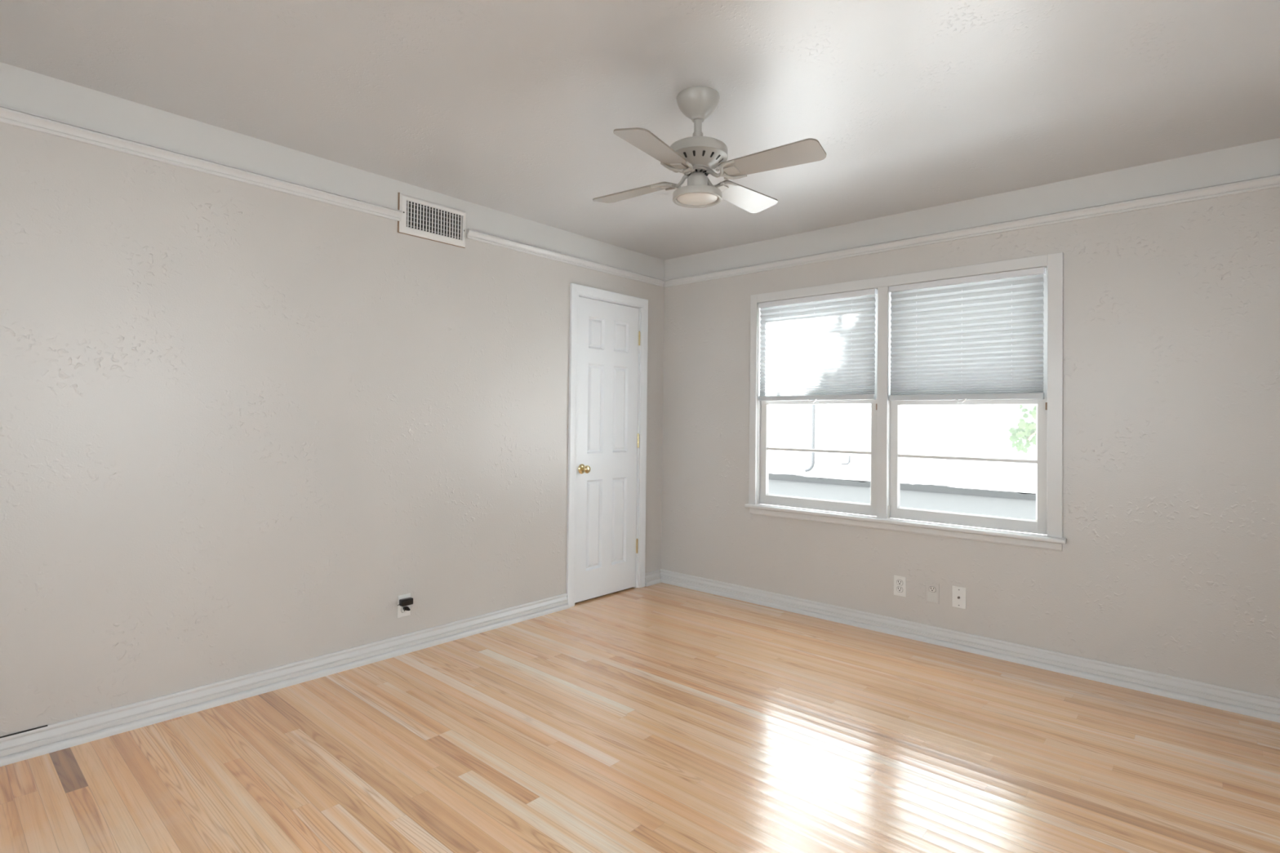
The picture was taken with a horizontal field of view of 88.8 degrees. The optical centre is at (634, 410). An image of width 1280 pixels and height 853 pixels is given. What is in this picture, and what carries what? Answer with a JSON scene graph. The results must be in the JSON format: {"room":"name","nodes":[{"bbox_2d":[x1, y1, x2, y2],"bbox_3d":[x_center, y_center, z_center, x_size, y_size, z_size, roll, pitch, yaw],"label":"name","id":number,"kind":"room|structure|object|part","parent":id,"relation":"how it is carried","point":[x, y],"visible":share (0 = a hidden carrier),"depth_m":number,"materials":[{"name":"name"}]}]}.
{"room":"empty bedroom","nodes":[
{"label":"empty bedroom","id":0,"kind":"room"},
{"bbox_2d":[0,62,664,737],"bbox_3d":[-1.433,0.032,3.257,0.170,2.480,5.030,0,-1,42],"label":"wall","id":1,"kind":"structure","parent":0,"point":[241,423],"depth_m":2.84,"materials":[{"name":"paint"}]},
{"bbox_2d":[0,105,402,221],"bbox_3d":[-2.069,-1.025,2.408,0.020,0.052,2.598,0,-1,42],"label":"rail","id":2,"kind":"object","parent":1,"relation":"attached to","point":[8,115],"visible":1,"depth_m":2.66,"materials":[{"name":"white paint"}]},
{"bbox_2d":[0,569,661,766],"bbox_3d":[-1.382,1.204,3.164,0.028,0.094,4.722,0,-1,42],"label":"baseboard","id":3,"kind":"structure","parent":1,"relation":"attached to","point":[23,745],"depth_m":2.83,"materials":[{"name":"white paint"}]},
{"bbox_2d":[397,593,410,617],"bbox_3d":[-1.193,1.014,3.389,0.009,0.114,0.070,0,-1,42],"label":"wall outlet","id":4,"kind":"object","parent":1,"relation":"attached to","point":[401,612],"visible":0.77,"depth_m":3.38,"materials":[{"name":"white plastic"}]},
{"bbox_2d":[400,606,407,613],"bbox_3d":[-1.192,1.033,3.389,0.008,0.031,0.037,0,-1,42],"label":"receptacle","id":5,"kind":"object","parent":4,"relation":"attached to","point":[402,611],"depth_m":3.38,"materials":[{"name":"white plastic"}]},
{"bbox_2d":[397,597,413,606],"bbox_3d":[-1.182,0.990,3.371,0.030,0.033,0.080,0,-1,42],"label":"power adapter","id":6,"kind":"object","parent":4,"relation":"attached to","point":[409,601],"visible":1,"depth_m":3.36,"materials":[{"name":"black plastic"}]},
{"bbox_2d":[403,606,409,610],"bbox_3d":[-1.178,1.027,3.384,0.022,0.023,0.032,0,-1,42],"label":"plug","id":7,"kind":"object","parent":4,"relation":"attached to","point":[406,608],"visible":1,"depth_m":3.37,"materials":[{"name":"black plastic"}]},
{"bbox_2d":[397,192,466,248],"bbox_3d":[-1.078,-1.016,3.514,0.016,0.207,0.403,0,-1,42],"label":"air vent grille","id":8,"kind":"object","parent":1,"relation":"in","point":[423,219],"visible":1,"depth_m":3.51,"materials":[{"name":"white metal"}]},
{"bbox_3d":[-1.075,-1.020,3.527,0.001,0.138,0.336,0,-1,42],"label":"duct shadow panel","id":9,"kind":"part","parent":8,"relation":"part of","materials":[{"name":"black"}]},
{"bbox_2d":[466,228,664,287],"bbox_3d":[-0.355,-0.978,4.316,0.020,0.052,1.732,0,-1,42],"label":"rail","id":10,"kind":"object","parent":1,"relation":"attached to","point":[473,234],"visible":1,"depth_m":4.16,"materials":[{"name":"white paint"}]},
{"bbox_2d":[566,283,648,607],"bbox_3d":[-0.195,0.232,4.548,0.186,2.106,0.761,0,-1,42],"label":"door","id":11,"kind":"structure","parent":1,"relation":"in","point":[606,481],"depth_m":4.51,"materials":[{"name":"white paint"}]},
{"bbox_3d":[-0.324,0.390,4.319,0.068,0.066,0.066,0,-1,42],"label":"knob","id":12,"kind":"part","parent":11,"relation":"part of","materials":[{"name":"gold metal"}]},
{"bbox_2d":[574,586,632,604],"bbox_3d":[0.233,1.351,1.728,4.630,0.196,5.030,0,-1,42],"label":"threshold","id":13,"kind":"structure","parent":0,"point":[632,587],"depth_m":4.54,"materials":[{"name":"brown wood"}]},
{"bbox_2d":[0,582,1279,852],"bbox_3d":[0.195,1.248,1.701,4.370,0.001,4.845,0,-1,42],"label":"floor","id":14,"kind":"structure","parent":0,"point":[660,717],"depth_m":2.35,"materials":[{"name":"brown wood"}]},
{"bbox_2d":[0,0,1279,260],"bbox_3d":[0.263,-1.250,1.765,4.630,0.120,5.030,0,-1,42],"label":"ceiling","id":15,"kind":"structure","parent":0,"point":[513,107],"depth_m":2.38,"materials":[{"name":"paint"}]},
{"bbox_2d":[592,86,826,213],"bbox_3d":[0.264,-0.985,2.466,0.777,0.392,0.763,1,-1,-10],"label":"ceiling fan","id":16,"kind":"object","parent":15,"relation":"hanging from","point":[695,157],"visible":1,"depth_m":2.39,"materials":[{"name":"white metal"}]},
{"bbox_3d":[0.000,-0.878,2.639,0.360,0.006,0.133,0,9,37],"label":"fan blade","id":17,"kind":"part","parent":16,"relation":"part of","materials":[{"name":"white wood"}]},
{"bbox_3d":[0.075,-0.883,2.211,0.133,0.006,0.360,13,6,33],"label":"fan blade","id":18,"kind":"part","parent":16,"relation":"part of","materials":[{"name":"grey laminate"}]},
{"bbox_3d":[0.163,-0.875,2.347,0.048,0.004,0.059,13,6,33],"label":"mounting plate","id":19,"kind":"part","parent":16,"relation":"part of","materials":[{"name":"white metal"}]},
{"bbox_2d":[676,192,717,205],"bbox_3d":[0.237,-0.797,2.459,0.151,0.006,0.151,0,-1,42],"label":"diffuser","id":20,"kind":"object","parent":16,"relation":"attached to","point":[682,198],"depth_m":2.46,"materials":[{"name":"white glass"}]},
{"bbox_3d":[0.240,-1.062,2.462,0.029,0.063,0.029,0,-1,42],"label":"down rod","id":21,"kind":"part","parent":16,"relation":"part of","materials":[{"name":"white metal"}]},
{"bbox_3d":[0.333,-0.870,2.557,0.048,0.004,0.059,-15,-11,43],"label":"mounting plate","id":22,"kind":"part","parent":16,"relation":"part of","materials":[{"name":"white metal"}]},
{"bbox_3d":[0.348,-0.872,2.381,0.059,0.005,0.048,0,-12,35],"label":"mounting plate","id":23,"kind":"part","parent":16,"relation":"part of","materials":[{"name":"white metal"}]},
{"bbox_3d":[0.445,-0.872,2.674,0.133,0.006,0.360,-15,-11,43],"label":"fan blade","id":24,"kind":"part","parent":16,"relation":"part of","materials":[{"name":"white wood"}]},
{"bbox_3d":[0.482,-0.877,2.288,0.360,0.006,0.133,0,-11,35],"label":"fan blade","id":25,"kind":"part","parent":16,"relation":"part of","materials":[{"name":"grey laminate"}]},
{"bbox_2d":[661,137,1279,698],"bbox_3d":[1.934,0.075,3.518,4.490,2.480,0.140,0,-1,42],"label":"wall","id":26,"kind":"structure","parent":0,"point":[1168,563],"depth_m":3.13,"materials":[{"name":"paint"}]},
{"bbox_2d":[893,574,906,596],"bbox_3d":[1.528,1.012,3.760,0.070,0.114,0.009,0,-1,42],"label":"wall outlet","id":27,"kind":"object","parent":26,"relation":"attached to","point":[900,582],"visible":1,"depth_m":3.76,"materials":[{"name":"white plastic"}]},
{"bbox_2d":[896,586,902,592],"bbox_3d":[1.528,1.031,3.759,0.034,0.029,0.007,0,-1,42],"label":"receptacle","id":28,"kind":"object","parent":27,"relation":"attached to","point":[899,589],"depth_m":3.76,"materials":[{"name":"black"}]},
{"bbox_2d":[896,579,902,585],"bbox_3d":[1.528,0.992,3.759,0.037,0.031,0.008,0,-1,42],"label":"receptacle","id":29,"kind":"object","parent":27,"relation":"attached to","point":[899,582],"depth_m":3.76,"materials":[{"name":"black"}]},
{"bbox_2d":[744,252,1066,551],"bbox_3d":[1.509,-0.041,3.898,1.825,1.484,0.228,0,-1,42],"label":"window","id":30,"kind":"structure","parent":26,"relation":"in","point":[885,452],"depth_m":3.80,"materials":[{"name":"white paint"}]},
{"bbox_2d":[758,288,877,402],"bbox_3d":[1.142,-0.387,4.158,0.796,0.674,0.044,0,-1,42],"label":"blind","id":31,"kind":"object","parent":30,"relation":"attached to","point":[813,348],"visible":1,"depth_m":4.13,"materials":[{"name":"white fabric"}]},
{"bbox_3d":[1.147,-0.707,4.164,0.793,0.030,0.038,0,-1,42],"label":"head rail","id":32,"kind":"part","parent":31,"relation":"part of","materials":[{"name":"white"}]},
{"bbox_3d":[1.141,-0.079,4.157,0.789,0.033,0.030,0,-1,42],"label":"rail","id":33,"kind":"part","parent":31,"relation":"part of","materials":[{"name":"grey plastic"}]},
{"bbox_3d":[1.170,0.282,4.174,0.812,0.704,0.034,0,-1,42],"label":"sash","id":34,"kind":"part","parent":30,"relation":"part of","materials":[{"name":"white paint"}]},
{"bbox_3d":[1.208,-0.380,4.205,0.829,0.682,0.034,0,-1,42],"label":"sash","id":35,"kind":"part","parent":30,"relation":"part of","materials":[{"name":"white paint"}]},
{"bbox_2d":[888,266,1045,402],"bbox_3d":[1.790,-0.383,3.575,0.782,0.682,0.044,0,-1,42],"label":"blind","id":36,"kind":"object","parent":30,"relation":"attached to","point":[980,337],"visible":1,"depth_m":3.55,"materials":[{"name":"white fabric"}]},
{"bbox_3d":[1.796,-0.708,3.582,0.779,0.030,0.038,0,-1,42],"label":"head rail","id":37,"kind":"part","parent":36,"relation":"part of","materials":[{"name":"white"}]},
{"bbox_3d":[1.790,-0.072,3.574,0.775,0.033,0.030,0,-1,42],"label":"rail","id":38,"kind":"part","parent":36,"relation":"part of","materials":[{"name":"grey plastic"}]},
{"bbox_3d":[1.816,0.285,3.594,0.801,0.696,0.034,0,-1,42],"label":"sash","id":39,"kind":"part","parent":30,"relation":"part of","materials":[{"name":"white paint"}]},
{"bbox_3d":[1.842,-0.381,3.635,0.816,0.682,0.034,0,-1,42],"label":"sash","id":40,"kind":"part","parent":30,"relation":"part of","materials":[{"name":"white paint"}]},
{"bbox_2d":[925,581,939,604],"bbox_3d":[1.661,1.017,3.640,0.070,0.114,0.009,0,-1,42],"label":"wall outlet","id":41,"kind":"object","parent":26,"relation":"attached to","point":[932,589],"visible":1,"depth_m":3.64,"materials":[{"name":"paint"}]},
{"bbox_2d":[928,586,935,592],"bbox_3d":[1.661,0.998,3.640,0.037,0.031,0.008,0,-1,42],"label":"receptacle","id":42,"kind":"object","parent":41,"relation":"attached to","point":[931,588],"depth_m":3.64,"materials":[{"name":"white plastic"}]},
{"bbox_2d":[951,586,966,608],"bbox_3d":[1.761,1.017,3.545,0.070,0.114,0.018,0,-1,42],"label":"plate","id":43,"kind":"object","parent":26,"relation":"attached to","point":[958,594],"visible":1,"depth_m":3.55,"materials":[{"name":"white plastic"}]},
{"bbox_2d":[659,568,1279,723],"bbox_3d":[1.812,1.247,3.486,4.350,0.092,0.028,0,-1,42],"label":"baseboard","id":44,"kind":"structure","parent":26,"relation":"attached to","point":[1237,701],"depth_m":3.36,"materials":[{"name":"white paint"}]},
{"bbox_2d":[663,173,1279,287],"bbox_3d":[1.840,-0.964,3.520,4.350,0.052,0.020,0,-1,42],"label":"rail","id":45,"kind":"object","parent":26,"relation":"attached to","point":[1271,181],"visible":1,"depth_m":3.39,"materials":[{"name":"white paint"}]},
{"label":"outside","id":46,"kind":"structure","parent":0,"visible":0},
{"bbox_2d":[768,477,1035,519],"bbox_3d":[5.209,1.954,10.519,80.000,0.300,65.000,0,-1,42],"label":"ground","id":47,"kind":"structure","parent":46,"point":[984,505],"depth_m":13.71,"materials":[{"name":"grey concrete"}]},
{"bbox_2d":[768,404,1035,500],"bbox_3d":[7.277,-0.553,18.808,20.800,5.000,7.000,0,-1,42],"label":"sky","id":48,"kind":"structure","parent":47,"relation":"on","point":[981,431],"depth_m":15.27,"materials":[{"name":"white paint"}]},
{"bbox_2d":[1008,404,1035,453],"bbox_3d":[4.575,-2.652,6.568,4.843,8.812,4.584,0,-1,42],"label":"tree","id":49,"kind":"object","parent":47,"relation":"on","point":[1026,431],"visible":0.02,"depth_m":5.07,"materials":[{"name":"green plant"}]},
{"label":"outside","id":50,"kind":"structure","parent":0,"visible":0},
{"bbox_2d":[768,504,1046,535],"bbox_3d":[4.505,1.797,7.492,21.000,0.110,6.850,0,-1,42],"label":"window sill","id":51,"kind":"object","parent":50,"point":[768,504],"depth_m":10.44,"materials":[{"name":"grey"}]}
]}

